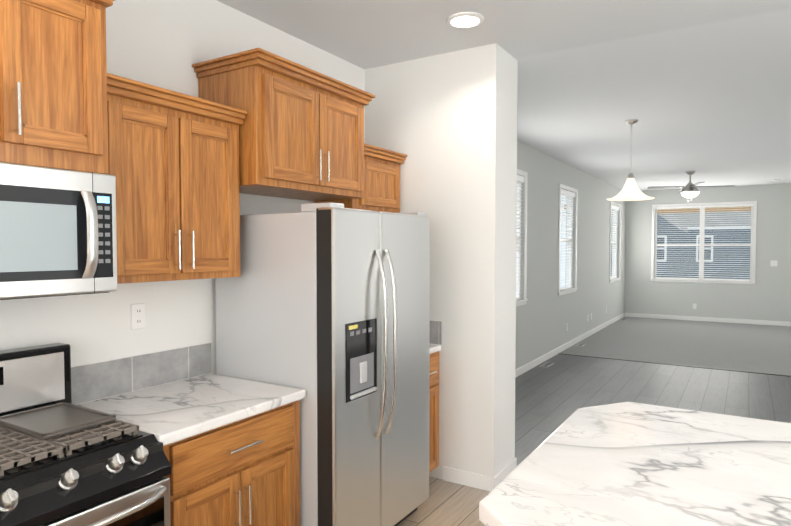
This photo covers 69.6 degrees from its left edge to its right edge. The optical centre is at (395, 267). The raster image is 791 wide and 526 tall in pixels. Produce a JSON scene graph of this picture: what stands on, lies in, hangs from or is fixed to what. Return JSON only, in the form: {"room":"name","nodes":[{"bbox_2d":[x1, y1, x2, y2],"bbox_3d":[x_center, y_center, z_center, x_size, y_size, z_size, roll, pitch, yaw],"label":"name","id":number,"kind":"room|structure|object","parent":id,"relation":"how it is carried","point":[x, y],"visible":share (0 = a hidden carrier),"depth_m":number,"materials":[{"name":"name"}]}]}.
{"room":"kitchen","nodes":[
{"label":"kitchen","id":0,"kind":"room"},
{"bbox_2d":[0,0,625,403],"bbox_3d":[0.839,-0.068,5.983,0.150,2.840,16.700,1,2,32],"label":"wall","id":1,"kind":"structure","parent":0,"point":[164,44],"depth_m":2.94,"materials":[{"name":"white paint"}]},
{"bbox_2d":[0,0,114,173],"bbox_3d":[-1.374,-0.833,1.792,0.458,1.010,0.834,1,2,32],"label":"upper cabinet","id":2,"kind":"object","parent":1,"relation":"attached to","point":[53,86],"visible":0.96,"depth_m":1.87,"materials":[{"name":"brown wood"}]},
{"bbox_2d":[0,162,116,299],"bbox_3d":[-1.363,-0.113,1.819,0.470,0.424,0.770,1,2,32],"label":"microwave","id":3,"kind":"object","parent":2,"relation":"attached to","point":[58,235],"visible":1,"depth_m":1.86,"materials":[{"name":"silver metal"}]},
{"bbox_2d":[131,303,145,329],"bbox_3d":[-1.170,0.219,2.589,0.007,0.116,0.072,1,2,32],"label":"electrical outlet plate","id":4,"kind":"object","parent":1,"relation":"attached to","point":[138,316],"depth_m":2.59,"materials":[{"name":"white plastic"}]},
{"bbox_2d":[107,73,246,283],"bbox_3d":[-1.025,-0.338,2.466,0.363,0.775,0.693,1,2,32],"label":"upper cabinet","id":5,"kind":"object","parent":1,"relation":"attached to","point":[173,162],"visible":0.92,"depth_m":2.35,"materials":[{"name":"brown wood"}]},
{"bbox_2d":[71,320,441,404],"bbox_3d":[-1.181,0.499,1.994,0.625,0.158,4.660,1,2,32],"label":"tile backsplash","id":6,"kind":"structure","parent":1,"relation":"attached to","point":[99,380],"depth_m":2.60,"materials":[{"name":"grey tile"}]},
{"bbox_2d":[192,48,375,200],"bbox_3d":[-0.563,-0.713,3.110,0.458,0.610,0.956,1,2,32],"label":"upper cabinet","id":7,"kind":"object","parent":1,"relation":"attached to","point":[301,132],"visible":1,"depth_m":2.85,"materials":[{"name":"brown wood"}]},
{"bbox_2d":[314,143,406,212],"bbox_3d":[-0.220,-0.571,3.762,0.363,0.400,0.568,1,2,32],"label":"upper cabinet","id":8,"kind":"object","parent":1,"relation":"attached to","point":[381,179],"visible":0.6,"depth_m":3.69,"materials":[{"name":"brown wood"}]},
{"bbox_2d":[516,169,527,306],"bbox_3d":[1.212,-0.347,6.525,0.165,1.640,1.450,1,2,32],"label":"window","id":9,"kind":"structure","parent":1,"relation":"in","point":[520,180],"depth_m":7.06,"materials":[{"name":"white paint"}]},
{"bbox_2d":[558,184,577,295],"bbox_3d":[2.612,-0.427,8.791,0.165,1.640,1.040,1,2,32],"label":"window","id":10,"kind":"structure","parent":1,"relation":"in","point":[568,239],"depth_m":9.02,"materials":[{"name":"white paint"}]},
{"bbox_2d":[609,201,620,282],"bbox_3d":[4.548,-0.537,11.924,0.165,1.640,1.090,1,2,32],"label":"window","id":11,"kind":"structure","parent":1,"relation":"in","point":[615,208],"depth_m":12.26,"materials":[{"name":"white paint"}]},
{"bbox_2d":[443,312,790,491],"bbox_3d":[2.817,1.346,4.810,4.500,0.095,16.400,1,2,32],"label":"baseboard","id":12,"kind":"structure","parent":1,"relation":"attached to","point":[473,480],"depth_m":7.71,"materials":[{"name":"white paint"}]},
{"bbox_2d":[364,43,517,478],"bbox_3d":[0.306,0.001,4.027,1.000,2.840,0.390,1,2,32],"label":"wall","id":13,"kind":"structure","parent":0,"point":[446,123],"depth_m":3.74,"materials":[{"name":"white paint"}]},
{"bbox_2d":[217,0,790,190],"bbox_3d":[2.817,-1.494,4.710,4.800,0.100,16.700,1,2,32],"label":"ceiling","id":14,"kind":"structure","parent":0,"point":[701,89],"depth_m":3.96,"materials":[{"name":"paint"}]},
{"bbox_2d":[446,12,483,27],"bbox_3d":[0.389,-1.382,3.180,0.210,0.014,0.210,1,2,32],"label":"recessed light","id":15,"kind":"object","parent":14,"relation":"in","point":[465,19],"visible":0.98,"depth_m":3.16,"materials":[{"name":"white paint"}]},
{"bbox_2d":[607,119,653,200],"bbox_3d":[2.370,-1.087,5.724,0.450,0.785,0.450,1,2,32],"label":"pendant lamp","id":16,"kind":"object","parent":14,"relation":"hanging from","point":[630,191],"visible":1,"depth_m":5.69,"materials":[{"name":"white glass"}]},
{"bbox_2d":[647,171,734,197],"bbox_3d":[4.926,-1.293,9.512,0.994,0.640,0.994,-1,2,-31],"label":"ceiling fan","id":17,"kind":"object","parent":14,"relation":"hanging from","point":[690,189],"visible":1,"depth_m":9.45,"materials":[{"name":"silver metal"}]},
{"bbox_2d":[397,354,790,525],"bbox_3d":[1.372,1.526,2.475,4.800,0.100,11.200,1,2,32],"label":"floor","id":18,"kind":"structure","parent":0,"point":[550,400],"depth_m":5.99,"materials":[{"name":"grey wood"}]},
{"bbox_2d":[0,343,170,525],"bbox_3d":[-1.223,0.907,1.777,0.755,1.185,0.760,1,2,32],"label":"range","id":19,"kind":"object","parent":18,"relation":"on","point":[64,461],"visible":1,"depth_m":1.83,"materials":[{"name":"black metal"}]},
{"bbox_2d":[163,400,299,525],"bbox_3d":[-0.876,1.038,2.464,0.665,0.875,0.758,1,2,32],"label":"base cabinet","id":20,"kind":"object","parent":18,"relation":"on","point":[244,472],"visible":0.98,"depth_m":2.30,"materials":[{"name":"brown wood"}]},
{"bbox_2d":[78,374,305,445],"bbox_3d":[-0.884,0.582,2.454,0.646,0.039,0.762,1,2,32],"label":"countertop","id":21,"kind":"structure","parent":20,"relation":"on","point":[168,413],"depth_m":2.37,"materials":[{"name":"stone"}]},
{"bbox_2d":[215,202,429,525],"bbox_3d":[-0.335,0.571,3.108,0.837,1.765,0.906,1,2,32],"label":"refrigerator","id":22,"kind":"object","parent":18,"relation":"on","point":[325,307],"visible":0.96,"depth_m":2.74,"materials":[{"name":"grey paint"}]},
{"bbox_2d":[429,351,438,476],"bbox_3d":[-0.059,0.992,3.785,0.665,0.875,0.456,1,2,32],"label":"base cabinet","id":23,"kind":"object","parent":18,"relation":"on","point":[434,415],"visible":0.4,"depth_m":3.74,"materials":[{"name":"brown wood"}]},
{"bbox_2d":[430,344,440,353],"bbox_3d":[-0.081,0.535,3.775,0.623,0.039,0.472,1,2,32],"label":"countertop","id":24,"kind":"structure","parent":23,"relation":"on","point":[434,348],"depth_m":3.75,"materials":[{"name":"stone"}]},
{"bbox_2d":[539,362,553,367],"bbox_3d":[2.021,1.293,7.593,0.110,0.006,0.300,1,2,32],"label":"floor vent","id":25,"kind":"object","parent":18,"relation":"in","point":[547,364],"depth_m":7.60,"materials":[{"name":"grey metal"}]},
{"bbox_2d":[479,402,790,525],"bbox_3d":[0.906,1.046,1.690,0.955,0.914,1.335,1,2,32],"label":"kitchen island","id":26,"kind":"object","parent":18,"relation":"on","point":[628,464],"visible":1,"depth_m":1.63,"materials":[{"name":"stone"}]},
{"bbox_2d":[558,353,790,376],"bbox_3d":[4.312,1.306,7.231,4.500,0.007,0.032,1,2,32],"label":"transition strip","id":27,"kind":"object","parent":18,"relation":"on","point":[678,365],"depth_m":7.54,"materials":[{"name":"grey"}]},
{"bbox_2d":[560,317,790,375],"bbox_3d":[5.760,1.275,9.575,4.800,0.104,5.500,1,2,32],"label":"carpet","id":28,"kind":"structure","parent":0,"point":[758,348],"depth_m":9.19,"materials":[{"name":"grey carpet"}]},
{"bbox_2d":[624,183,790,321],"bbox_3d":[7.165,-0.272,11.798,4.500,2.840,0.150,1,2,32],"label":"wall","id":29,"kind":"structure","parent":0,"point":[766,295],"depth_m":11.90,"materials":[{"name":"grey paint"}]},
{"bbox_2d":[650,201,756,283],"bbox_3d":[6.538,-0.534,12.144,1.980,1.700,0.165,1,2,32],"label":"window","id":30,"kind":"structure","parent":29,"relation":"in","point":[701,244],"depth_m":12.12,"materials":[{"name":"white paint"}]},
{"bbox_2d":[770,260,776,265],"bbox_3d":[7.608,-0.093,11.438,0.116,0.117,0.008,1,2,32],"label":"light switch","id":31,"kind":"object","parent":29,"relation":"attached to","point":[773,262],"depth_m":11.44,"materials":[{"name":"white plastic"}]},
{"label":"outside","id":32,"kind":"structure","parent":0,"visible":0},
{"bbox_2d":[560,195,565,286],"bbox_3d":[3.760,-5.312,10.580,32.200,15.000,33.600,1,2,32],"label":"wall","id":33,"kind":"structure","parent":32,"point":[563,263],"depth_m":27.56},
{"bbox_2d":[564,205,750,214],"bbox_3d":[8.072,-1.463,13.225,7.500,0.120,2.800,1,2,32],"label":"porch roof","id":34,"kind":"structure","parent":32,"point":[712,209],"depth_m":14.22,"materials":[{"name":"brown wood"}]},
{"bbox_2d":[611,211,750,278],"bbox_3d":[15.735,-1.116,21.844,15.500,4.822,5.431,1,2,32],"label":"wall","id":35,"kind":"structure","parent":32,"point":[680,269],"depth_m":22.31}
]}

